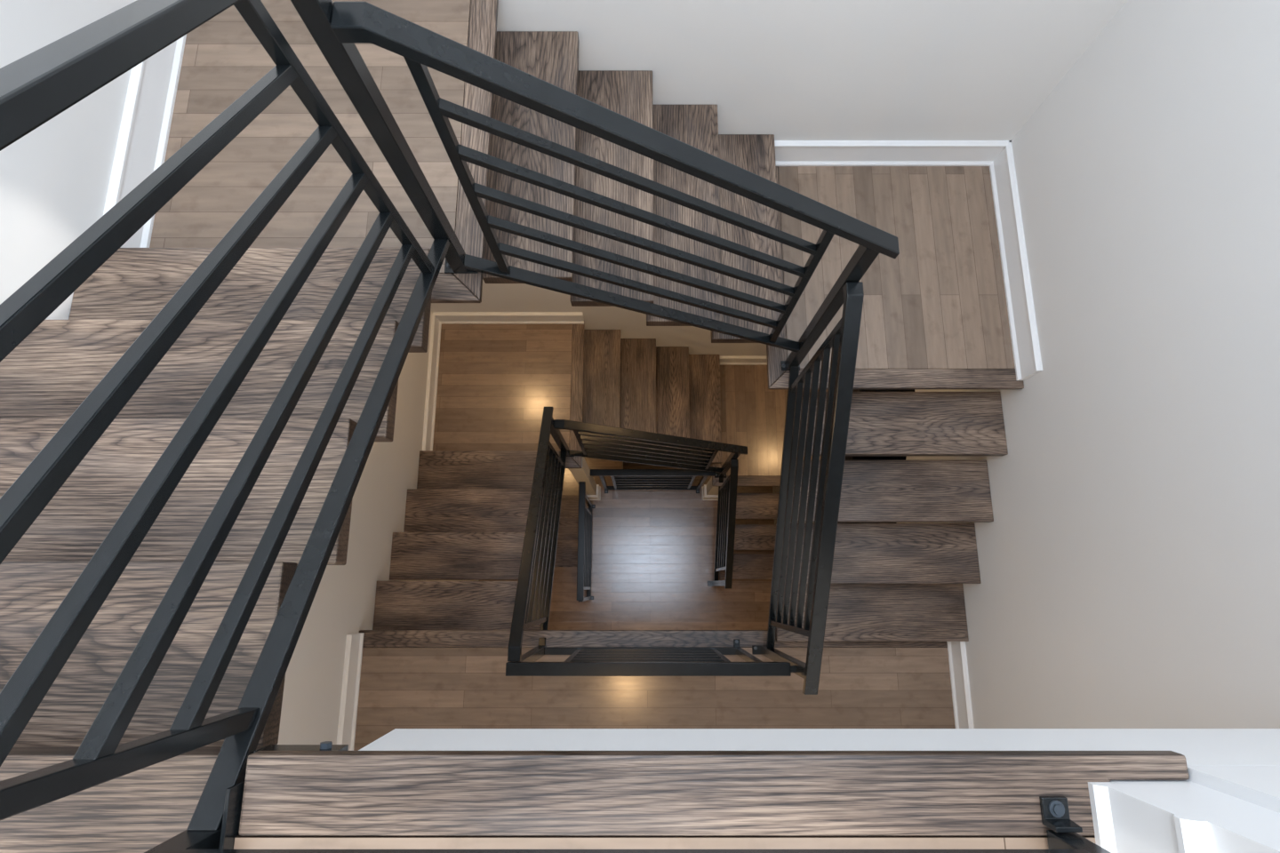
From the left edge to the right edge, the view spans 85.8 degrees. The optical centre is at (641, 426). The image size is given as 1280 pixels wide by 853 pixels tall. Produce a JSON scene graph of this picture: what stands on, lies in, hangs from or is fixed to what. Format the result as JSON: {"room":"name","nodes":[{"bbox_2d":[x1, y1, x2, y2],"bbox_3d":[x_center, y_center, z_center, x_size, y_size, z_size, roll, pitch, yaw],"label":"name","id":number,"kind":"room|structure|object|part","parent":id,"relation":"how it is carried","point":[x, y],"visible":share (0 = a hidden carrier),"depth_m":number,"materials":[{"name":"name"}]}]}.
{"room":"stairwell","nodes":[
{"label":"stairwell","id":0,"kind":"room"},
{"bbox_2d":[0,0,478,744],"bbox_3d":[-1.508,0.676,3.169,0.120,10.100,3.852,0,77,0],"label":"wall","id":1,"kind":"structure","parent":0,"point":[54,179],"depth_m":1.88,"materials":[{"name":"paint"}]},
{"bbox_2d":[103,34,186,247],"bbox_3d":[-1.433,-0.903,2.000,0.030,0.140,1.062,0,77,0],"label":"baseboard","id":2,"kind":"structure","parent":1,"relation":"attached to","point":[142,141],"depth_m":1.98,"materials":[{"name":"white paint"}]},
{"bbox_2d":[0,561,297,746],"bbox_3d":[-0.999,0.345,1.048,0.898,0.049,0.271,0,77,0],"label":"stair tread","id":3,"kind":"structure","parent":1,"relation":"attached to","point":[31,593],"depth_m":1.03,"materials":[{"name":"brown wood"}]},
{"bbox_2d":[0,418,357,565],"bbox_3d":[-0.999,0.121,1.290,0.898,0.049,0.271,0,77,0],"label":"stair tread","id":4,"kind":"structure","parent":1,"relation":"attached to","point":[76,522],"depth_m":1.27,"materials":[{"name":"brown wood"}]},
{"bbox_2d":[0,320,399,441],"bbox_3d":[-0.999,-0.103,1.532,0.898,0.049,0.271,0,77,0],"label":"stair tread","id":5,"kind":"structure","parent":1,"relation":"attached to","point":[49,374],"depth_m":1.51,"materials":[{"name":"brown wood"}]},
{"bbox_2d":[68,248,431,352],"bbox_3d":[-0.999,-0.326,1.773,0.898,0.049,0.271,0,77,0],"label":"stair tread","id":6,"kind":"structure","parent":1,"relation":"attached to","point":[133,284],"depth_m":1.76,"materials":[{"name":"brown wood"}]},
{"bbox_2d":[336,632,364,751],"bbox_3d":[-1.433,1.778,3.278,0.030,0.140,1.515,0,77,0],"label":"baseboard","id":7,"kind":"structure","parent":1,"relation":"attached to","point":[355,642],"depth_m":3.38,"materials":[{"name":"white paint"}]},
{"bbox_2d":[421,312,441,450],"bbox_3d":[-1.433,-0.266,4.701,0.030,0.140,1.040,0,77,0],"label":"baseboard","id":8,"kind":"structure","parent":1,"relation":"attached to","point":[429,416],"depth_m":4.70,"materials":[{"name":"white paint"}]},
{"bbox_2d":[372,581,540,630],"bbox_3d":[-0.991,0.980,3.750,0.912,0.049,0.271,0,77,0],"label":"stair tread","id":9,"kind":"structure","parent":1,"relation":"attached to","point":[399,605],"depth_m":3.73,"materials":[{"name":"brown wood"}]},
{"bbox_2d":[389,532,525,580],"bbox_3d":[-0.991,0.752,3.993,0.912,0.049,0.271,0,77,0],"label":"stair tread","id":10,"kind":"structure","parent":1,"relation":"attached to","point":[414,556],"depth_m":3.97,"materials":[{"name":"brown wood"}]},
{"bbox_2d":[403,488,531,532],"bbox_3d":[-0.991,0.523,4.235,0.912,0.049,0.271,0,77,0],"label":"stair tread","id":11,"kind":"structure","parent":1,"relation":"attached to","point":[427,510],"depth_m":4.21,"materials":[{"name":"brown wood"}]},
{"bbox_2d":[416,450,560,488],"bbox_3d":[-0.991,0.295,4.478,0.912,0.049,0.271,0,77,0],"label":"stair tread","id":12,"kind":"structure","parent":1,"relation":"attached to","point":[437,469],"depth_m":4.46,"materials":[{"name":"brown wood"}]},
{"bbox_2d":[554,540,577,567],"bbox_3d":[-0.961,1.176,6.363,0.972,0.049,0.240,0,77,0],"label":"stair tread","id":13,"kind":"structure","parent":1,"relation":"attached to","point":[566,555],"depth_m":6.34,"materials":[{"name":"brown wood"}]},
{"bbox_2d":[557,517,592,540],"bbox_3d":[-0.961,0.994,6.595,0.972,0.049,0.240,0,77,0],"label":"stair tread","id":14,"kind":"structure","parent":1,"relation":"attached to","point":[568,526],"depth_m":6.57,"materials":[{"name":"brown wood"}]},
{"bbox_2d":[560,496,592,518],"bbox_3d":[-0.961,0.806,6.828,0.972,0.049,0.240,0,77,0],"label":"stair tread","id":15,"kind":"structure","parent":1,"relation":"attached to","point":[570,504],"depth_m":6.80,"materials":[{"name":"brown wood"}]},
{"bbox_2d":[478,487,774,630],"bbox_3d":[0.068,1.851,6.074,3.034,0.160,2.635,0,77,0],"label":"floor","id":16,"kind":"structure","parent":0,"point":[653,552],"depth_m":6.11,"materials":[{"name":"brown wood"}]},
{"bbox_2d":[568,456,600,500],"bbox_3d":[-0.455,0.426,5.481,0.160,1.638,0.127,0,77,0],"label":"wall column","id":17,"kind":"structure","parent":16,"relation":"on","point":[593,491],"depth_m":5.36,"materials":[{"name":"paint"}]},
{"bbox_3d":[-0.455,0.596,6.210,0.160,0.140,0.126,0,77,0],"label":"baseboard","id":18,"kind":"part","parent":17,"relation":"part of","materials":[{"name":"white paint"}]},
{"bbox_2d":[576,481,595,602],"bbox_3d":[-0.454,0.979,5.703,0.066,0.955,0.908,0,77,0],"label":"stair railing","id":19,"kind":"object","parent":16,"relation":"on","point":[585,514],"visible":1,"depth_m":5.33,"materials":[{"name":"metal"}]},
{"bbox_3d":[-0.462,0.869,5.257,0.050,0.035,0.895,0,77,0],"label":"handrail","id":20,"kind":"part","parent":19,"relation":"part of","materials":[{"name":"black metal"}]},
{"bbox_3d":[-0.462,1.408,5.619,0.030,0.912,0.030,0,77,0],"label":"post","id":21,"kind":"part","parent":19,"relation":"part of","materials":[{"name":"metal"}]},
{"bbox_3d":[-0.462,0.622,5.801,0.030,0.912,0.030,0,77,0],"label":"post","id":22,"kind":"part","parent":19,"relation":"part of","materials":[{"name":"black metal"}]},
{"bbox_3d":[-0.462,1.104,6.095,0.036,0.024,0.780,0,77,0],"label":"rail","id":23,"kind":"part","parent":19,"relation":"part of","materials":[{"name":"black metal"}]},
{"bbox_2d":[590,469,715,493],"bbox_3d":[0.086,0.471,5.821,0.981,0.955,0.065,0,77,0],"label":"stair railing","id":24,"kind":"object","parent":16,"relation":"on","point":[622,479],"visible":0.96,"depth_m":5.65,"materials":[{"name":"metal"}]},
{"bbox_3d":[-0.324,0.467,5.837,0.030,0.912,0.030,0,77,0],"label":"post","id":25,"kind":"part","parent":24,"relation":"part of","materials":[{"name":"black metal"}]},
{"bbox_3d":[0.093,0.556,6.222,0.807,0.024,0.036,0,77,0],"label":"rail","id":26,"kind":"part","parent":24,"relation":"part of","materials":[{"name":"black metal"}]},
{"bbox_3d":[0.086,0.360,5.375,0.981,0.035,0.050,0,77,0],"label":"handrail","id":27,"kind":"part","parent":24,"relation":"part of","materials":[{"name":"black metal"}]},
{"bbox_3d":[0.511,0.467,5.837,0.030,0.912,0.030,0,77,0],"label":"post","id":28,"kind":"part","parent":24,"relation":"part of","materials":[{"name":"black metal"}]},
{"bbox_2d":[701,476,718,500],"bbox_3d":[0.629,0.530,5.931,0.162,0.713,0.127,0,77,0],"label":"wall column","id":29,"kind":"structure","parent":16,"relation":"on","point":[709,492],"depth_m":6.09,"materials":[{"name":"paint"}]},
{"bbox_3d":[0.629,0.596,6.210,0.162,0.140,0.126,0,77,0],"label":"baseboard","id":30,"kind":"part","parent":29,"relation":"part of","materials":[{"name":"white paint"}]},
{"bbox_2d":[707,459,738,588],"bbox_3d":[0.629,0.827,5.414,0.096,1.586,0.871,0,77,0],"label":"stair railing","id":31,"kind":"object","parent":16,"relation":"on","point":[727,492],"visible":1,"depth_m":5.10,"materials":[{"name":"metal"}]},
{"bbox_3d":[0.628,1.391,6.094,0.094,0.006,0.045,0,77,0],"label":"plate","id":32,"kind":"part","parent":31,"relation":"part of","materials":[{"name":"black metal"}]},
{"bbox_3d":[0.640,1.277,5.602,0.042,1.004,0.042,0,77,0],"label":"post","id":33,"kind":"part","parent":31,"relation":"part of","materials":[{"name":"metal"}]},
{"bbox_3d":[0.640,0.871,5.738,0.036,0.602,0.810,0,77,0],"label":"rail","id":34,"kind":"part","parent":31,"relation":"part of","materials":[{"name":"black metal"}]},
{"bbox_3d":[0.640,0.715,4.927,0.050,0.587,0.871,0,77,0],"label":"handrail","id":35,"kind":"part","parent":31,"relation":"part of","materials":[{"name":"black metal"}]},
{"bbox_2d":[591,455,774,567],"bbox_3d":[0.068,1.838,8.135,3.034,0.100,3.590,0,77,0],"label":"floor","id":36,"kind":"structure","parent":0,"point":[626,465],"depth_m":8.34,"materials":[{"name":"brown wood"}]},
{"bbox_2d":[430,0,1127,356],"bbox_3d":[0.068,-1.131,3.587,3.034,10.100,0.142,0,77,0],"label":"wall","id":37,"kind":"structure","parent":0,"point":[786,69],"depth_m":2.51,"materials":[{"name":"paint"}]},
{"bbox_2d":[149,0,498,303],"bbox_3d":[-0.953,-0.866,2.130,0.991,0.131,1.076,0,77,0],"label":"stair landing","id":38,"kind":"structure","parent":37,"relation":"attached to","point":[222,59],"depth_m":2.06,"materials":[{"name":"brown wood"}]},
{"bbox_2d":[0,0,477,852],"bbox_3d":[-0.515,-0.083,0.994,0.094,1.728,1.280,0,77,0],"label":"stair railing","id":39,"kind":"object","parent":38,"relation":"on","point":[36,87],"visible":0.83,"depth_m":0.80,"materials":[{"name":"metal"}]},
{"bbox_3d":[-0.515,-0.226,0.538,0.050,0.774,1.207,0,77,0],"label":"handrail","id":40,"kind":"part","parent":39,"relation":"part of","materials":[{"name":"black metal"}]},
{"bbox_3d":[-0.515,0.414,0.458,0.042,0.835,0.042,0,77,0],"label":"post","id":41,"kind":"part","parent":39,"relation":"part of","materials":[{"name":"black metal"}]},
{"bbox_3d":[-0.515,-0.002,1.297,0.036,0.745,1.147,0,77,0],"label":"rail","id":42,"kind":"part","parent":39,"relation":"part of","materials":[{"name":"black metal"}]},
{"bbox_3d":[-0.515,-0.571,1.478,0.042,0.995,0.042,0,77,0],"label":"post","id":43,"kind":"part","parent":39,"relation":"part of","materials":[{"name":"black metal"}]},
{"bbox_3d":[-0.515,-0.458,1.965,0.094,0.006,0.045,0,77,0],"label":"plate","id":44,"kind":"part","parent":39,"relation":"part of","materials":[{"name":"metal"}]},
{"bbox_2d":[432,312,583,324],"bbox_3d":[-0.929,-0.758,4.815,1.038,0.140,0.030,0,77,0],"label":"baseboard","id":45,"kind":"structure","parent":37,"relation":"attached to","point":[444,317],"depth_m":4.80,"materials":[{"name":"white paint"}]},
{"bbox_2d":[432,320,584,468],"bbox_3d":[-0.928,-0.224,4.829,1.042,0.131,1.064,0,77,0],"label":"stair landing","id":46,"kind":"structure","parent":37,"relation":"attached to","point":[496,382],"depth_m":4.78,"materials":[{"name":"brown wood"}]},
{"bbox_2d":[507,407,574,662],"bbox_3d":[-0.505,0.543,3.693,0.094,1.738,1.282,0,77,0],"label":"stair railing","id":47,"kind":"object","parent":46,"relation":"on","point":[532,607],"visible":0.94,"depth_m":3.41,"materials":[{"name":"metal"}]},
{"bbox_3d":[-0.505,0.413,3.233,0.050,0.783,1.236,0,77,0],"label":"handrail","id":48,"kind":"part","parent":47,"relation":"part of","materials":[{"name":"black metal"}]},
{"bbox_3d":[-0.505,1.044,3.107,0.042,0.802,0.042,0,77,0],"label":"post","id":49,"kind":"part","parent":47,"relation":"part of","materials":[{"name":"metal"}]},
{"bbox_3d":[-0.505,0.635,3.978,0.036,0.756,1.147,0,77,0],"label":"rail","id":50,"kind":"part","parent":47,"relation":"part of","materials":[{"name":"black metal"}]},
{"bbox_3d":[-0.505,0.071,4.178,0.042,0.994,0.042,0,77,0],"label":"post","id":51,"kind":"part","parent":47,"relation":"part of","materials":[{"name":"black metal"}]},
{"bbox_2d":[482,31,579,283],"bbox_3d":[-0.361,-0.910,2.288,0.284,0.049,0.917,0,77,0],"label":"stair tread","id":52,"kind":"structure","parent":37,"relation":"attached to","point":[552,57],"depth_m":2.27,"materials":[{"name":"brown wood"}]},
{"bbox_2d":[561,449,623,495],"bbox_3d":[-0.824,0.263,7.186,1.248,0.130,0.950,0,77,0],"label":"stair landing","id":53,"kind":"structure","parent":37,"relation":"attached to","point":[571,486],"depth_m":7.06,"materials":[{"name":"brown wood"}]},
{"bbox_2d":[583,329,620,448],"bbox_3d":[-0.291,-0.273,4.989,0.271,0.049,0.895,0,77,0],"label":"stair tread","id":54,"kind":"structure","parent":37,"relation":"attached to","point":[602,348],"depth_m":4.98,"materials":[{"name":"brown wood"}]},
{"bbox_2d":[570,70,653,306],"bbox_3d":[-0.102,-0.868,2.469,0.284,0.049,0.917,0,77,0],"label":"stair tread","id":55,"kind":"structure","parent":37,"relation":"attached to","point":[628,93],"depth_m":2.44,"materials":[{"name":"brown wood"}]},
{"bbox_2d":[619,338,655,453],"bbox_3d":[-0.028,-0.231,5.170,0.271,0.049,0.895,0,77,0],"label":"stair tread","id":56,"kind":"structure","parent":37,"relation":"attached to","point":[637,356],"depth_m":5.16,"materials":[{"name":"brown wood"}]},
{"bbox_2d":[656,346,689,457],"bbox_3d":[0.235,-0.189,5.350,0.271,0.049,0.895,0,77,0],"label":"stair tread","id":57,"kind":"structure","parent":37,"relation":"attached to","point":[672,363],"depth_m":5.34,"materials":[{"name":"brown wood"}]},
{"bbox_2d":[646,104,723,326],"bbox_3d":[0.158,-0.826,2.649,0.284,0.049,0.917,0,77,0],"label":"stair tread","id":58,"kind":"structure","parent":37,"relation":"attached to","point":[694,125],"depth_m":2.62,"materials":[{"name":"brown wood"}]},
{"bbox_2d":[688,354,722,463],"bbox_3d":[0.497,-0.148,5.530,0.271,0.049,0.895,0,77,0],"label":"stair tread","id":59,"kind":"structure","parent":37,"relation":"attached to","point":[704,370],"depth_m":5.52,"materials":[{"name":"brown wood"}]},
{"bbox_2d":[719,356,767,364],"bbox_3d":[1.085,-0.549,5.716,1.000,0.140,0.030,0,77,0],"label":"baseboard","id":60,"kind":"structure","parent":37,"relation":"attached to","point":[724,360],"depth_m":5.71,"materials":[{"name":"white paint"}]},
{"bbox_2d":[710,134,783,343],"bbox_3d":[0.418,-0.784,2.829,0.284,0.049,0.917,0,77,0],"label":"stair tread","id":61,"kind":"structure","parent":37,"relation":"attached to","point":[755,154],"depth_m":2.80,"materials":[{"name":"brown wood"}]},
{"bbox_2d":[712,364,827,486],"bbox_3d":[1.077,-0.019,5.731,1.015,0.131,1.056,0,77,0],"label":"stair landing","id":62,"kind":"structure","parent":37,"relation":"attached to","point":[753,415],"depth_m":5.67,"materials":[{"name":"brown wood"}]},
{"bbox_2d":[553,419,747,478],"bbox_3d":[0.108,0.189,4.685,1.184,1.815,0.050,0,77,0],"label":"stair railing","id":63,"kind":"object","parent":62,"relation":"on","point":[589,451],"visible":0.98,"depth_m":4.46,"materials":[{"name":"metal"}]},
{"bbox_3d":[0.066,0.258,4.983,1.099,0.742,0.036,0,77,0],"label":"rail","id":64,"kind":"part","parent":63,"relation":"part of","materials":[{"name":"black metal"}]},
{"bbox_3d":[0.108,0.074,4.189,1.184,0.798,0.050,0,77,0],"label":"handrail","id":65,"kind":"part","parent":63,"relation":"part of","materials":[{"name":"black metal"}]},
{"bbox_3d":[0.636,0.275,5.055,0.042,1.043,0.042,0,77,0],"label":"post","id":66,"kind":"part","parent":63,"relation":"part of","materials":[{"name":"black metal"}]},
{"bbox_2d":[774,140,1011,166],"bbox_3d":[1.058,-1.197,3.018,1.055,0.140,0.030,0,77,0],"label":"baseboard","id":67,"kind":"structure","parent":37,"relation":"attached to","point":[788,153],"depth_m":3.01,"materials":[{"name":"white paint"}]},
{"bbox_2d":[766,166,1023,389],"bbox_3d":[1.056,-0.663,3.032,1.059,0.131,1.064,0,77,0],"label":"stair landing","id":68,"kind":"structure","parent":37,"relation":"attached to","point":[934,316],"depth_m":2.96,"materials":[{"name":"brown wood"}]},
{"bbox_2d":[330,1,899,370],"bbox_3d":[0.097,-0.452,1.981,1.179,1.822,0.054,0,77,0],"label":"stair railing","id":69,"kind":"object","parent":68,"relation":"on","point":[421,48],"visible":0.99,"depth_m":1.62,"materials":[{"name":"metal"}]},
{"bbox_3d":[0.097,-0.566,1.480,1.179,0.796,0.050,0,77,0],"label":"handrail","id":70,"kind":"part","parent":69,"relation":"part of","materials":[{"name":"black metal"}]},
{"bbox_3d":[0.052,-0.382,2.274,1.091,0.737,0.036,0,77,0],"label":"rail","id":71,"kind":"part","parent":69,"relation":"part of","materials":[{"name":"black metal"}]},
{"bbox_3d":[0.619,-0.253,2.867,0.078,0.006,0.042,0,77,0],"label":"plate","id":72,"kind":"part","parent":69,"relation":"part of","materials":[{"name":"metal"}]},
{"bbox_3d":[0.619,-0.372,2.350,0.042,1.057,0.042,0,77,0],"label":"post","id":73,"kind":"part","parent":69,"relation":"part of","materials":[{"name":"black metal"}]},
{"bbox_2d":[772,0,1279,728],"bbox_3d":[1.645,0.676,3.169,0.120,10.100,3.852,0,77,0],"label":"wall","id":74,"kind":"structure","parent":0,"point":[1129,556],"depth_m":2.15,"materials":[{"name":"paint"}]},
{"bbox_2d":[719,553,774,579],"bbox_3d":[1.128,1.217,5.974,0.912,0.049,0.215,0,77,0],"label":"stair tread","id":75,"kind":"structure","parent":74,"relation":"attached to","point":[746,566],"depth_m":5.95,"materials":[{"name":"brown wood"}]},
{"bbox_2d":[734,524,775,550],"bbox_3d":[1.128,0.942,5.847,0.912,0.049,0.215,0,77,0],"label":"stair tread","id":76,"kind":"structure","parent":74,"relation":"attached to","point":[748,537],"depth_m":5.82,"materials":[{"name":"brown wood"}]},
{"bbox_2d":[736,493,778,519],"bbox_3d":[1.128,0.663,5.722,0.912,0.049,0.215,0,77,0],"label":"stair tread","id":77,"kind":"structure","parent":74,"relation":"attached to","point":[748,506],"depth_m":5.70,"materials":[{"name":"brown wood"}]},
{"bbox_2d":[946,641,974,728],"bbox_3d":[1.570,1.778,3.278,0.030,0.140,1.515,0,77,0],"label":"baseboard","id":78,"kind":"structure","parent":74,"relation":"attached to","point":[956,651],"depth_m":3.39,"materials":[{"name":"white paint"}]},
{"bbox_2d":[989,140,1042,380],"bbox_3d":[1.570,-0.709,2.905,0.030,0.140,1.032,0,77,0],"label":"baseboard","id":79,"kind":"structure","parent":74,"relation":"attached to","point":[1021,316],"depth_m":2.89,"materials":[{"name":"white paint"}]},
{"bbox_2d":[1088,766,1279,852],"bbox_3d":[1.056,0.854,-0.663,1.057,2.715,1.538,0,77,0],"label":"wall","id":80,"kind":"structure","parent":0,"point":[1240,805],"depth_m":0.74,"materials":[{"name":"white paint"}]},
{"bbox_3d":[0.068,2.494,2.748,3.034,10.100,0.120,0,77,0],"label":"wall","id":81,"kind":"structure","parent":0,"visible":0},
{"bbox_2d":[0,741,1189,852],"bbox_3d":[-0.399,1.165,0.725,2.100,0.161,1.558,0,77,0],"label":"stair landing","id":82,"kind":"structure","parent":81,"relation":"attached to","point":[325,796],"depth_m":0.81,"materials":[{"name":"brown wood"}]},
{"bbox_2d":[172,796,1111,852],"bbox_3d":[0.009,0.377,0.393,1.097,0.841,0.074,0,77,0],"label":"stair railing","id":83,"kind":"object","parent":82,"relation":"on","point":[1063,837],"visible":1,"depth_m":0.73,"materials":[{"name":"metal"}]},
{"bbox_3d":[-0.011,0.463,0.716,0.963,0.024,0.036,0,77,0],"label":"rail","id":84,"kind":"part","parent":83,"relation":"part of","materials":[{"name":"black metal"}]},
{"bbox_3d":[0.483,0.392,0.405,0.030,0.799,0.030,0,77,0],"label":"post","id":85,"kind":"part","parent":83,"relation":"part of","materials":[{"name":"black metal"}]},
{"bbox_2d":[353,630,955,751],"bbox_3d":[0.068,1.802,3.411,3.034,0.131,1.528,0,77,0],"label":"stair landing","id":86,"kind":"structure","parent":81,"relation":"attached to","point":[410,679],"depth_m":3.46,"materials":[{"name":"brown wood"}]},
{"bbox_2d":[505,639,796,676],"bbox_3d":[0.037,1.028,3.092,1.134,0.839,0.077,0,77,0],"label":"stair railing","id":87,"kind":"object","parent":86,"relation":"on","point":[582,661],"visible":1,"depth_m":2.69,"materials":[{"name":"metal"}]},
{"bbox_3d":[-0.007,1.121,3.437,0.954,0.024,0.036,0,77,0],"label":"rail","id":88,"kind":"part","parent":87,"relation":"part of","materials":[{"name":"black metal"}]},
{"bbox_3d":[0.025,0.950,2.697,1.110,0.035,0.050,0,77,0],"label":"handrail","id":89,"kind":"part","parent":87,"relation":"part of","materials":[{"name":"black metal"}]},
{"bbox_3d":[0.483,1.109,3.501,0.032,0.006,0.050,0,77,0],"label":"plate","id":90,"kind":"part","parent":87,"relation":"part of","materials":[{"name":"black metal"}]},
{"bbox_3d":[0.483,1.044,3.104,0.030,0.797,0.030,0,77,0],"label":"post","id":91,"kind":"part","parent":87,"relation":"part of","materials":[{"name":"black metal"}]},
{"bbox_2d":[752,281,863,695],"bbox_3d":[0.610,0.391,2.751,0.097,1.790,1.263,0,77,0],"label":"stair railing","id":92,"kind":"object","parent":86,"relation":"on","point":[844,339],"visible":1,"depth_m":2.50,"materials":[{"name":"metal"}]},
{"bbox_3d":[0.606,1.135,3.495,0.090,0.006,0.045,0,77,0],"label":"plate","id":93,"kind":"part","parent":92,"relation":"part of","materials":[{"name":"black metal"}]},
{"bbox_3d":[0.625,0.419,3.085,0.036,0.845,1.167,0,77,0],"label":"rail","id":94,"kind":"part","parent":92,"relation":"part of","materials":[{"name":"black metal"}]},
{"bbox_3d":[0.625,1.026,3.025,0.042,0.960,0.042,0,77,0],"label":"post","id":95,"kind":"part","parent":92,"relation":"part of","materials":[{"name":"black metal"}]},
{"bbox_3d":[0.625,0.286,2.297,0.050,0.857,1.263,0,77,0],"label":"handrail","id":96,"kind":"part","parent":92,"relation":"part of","materials":[{"name":"black metal"}]},
{"bbox_2d":[837,389,914,523],"bbox_3d":[1.110,0.360,3.439,0.250,0.875,1.250,0,77,0],"label":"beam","id":97,"kind":"structure","parent":86,"relation":"attached to","point":[847,458],"depth_m":3.21,"materials":[{"name":"black metal"}]},
{"bbox_2d":[775,584,968,641],"bbox_3d":[1.119,0.909,3.386,0.929,0.049,0.282,0,77,0],"label":"stair tread","id":98,"kind":"structure","parent":97,"relation":"on","point":[856,612],"depth_m":3.36,"materials":[{"name":"brown wood"}]},
{"bbox_2d":[784,523,980,583],"bbox_3d":[1.119,0.602,3.268,0.929,0.049,0.282,0,77,0],"label":"stair tread","id":99,"kind":"structure","parent":97,"relation":"on","point":[864,553],"depth_m":3.24,"materials":[{"name":"brown wood"}]},
{"bbox_2d":[790,460,993,522],"bbox_3d":[1.119,0.295,3.149,0.929,0.049,0.282,0,77,0],"label":"stair tread","id":100,"kind":"structure","parent":97,"relation":"on","point":[872,491],"depth_m":3.12,"materials":[{"name":"brown wood"}]},
{"bbox_2d":[796,392,1007,455],"bbox_3d":[1.119,-0.012,3.030,0.929,0.049,0.282,0,77,0],"label":"stair tread","id":101,"kind":"structure","parent":97,"relation":"on","point":[881,423],"depth_m":3.00,"materials":[{"name":"brown wood"}]},
{"bbox_2d":[358,728,1279,766],"bbox_3d":[0.605,0.449,0.938,1.960,0.219,0.028,0,77,0],"label":"trim","id":102,"kind":"structure","parent":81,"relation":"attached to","point":[1199,747],"depth_m":0.97,"materials":[{"name":"white paint"}]}
]}

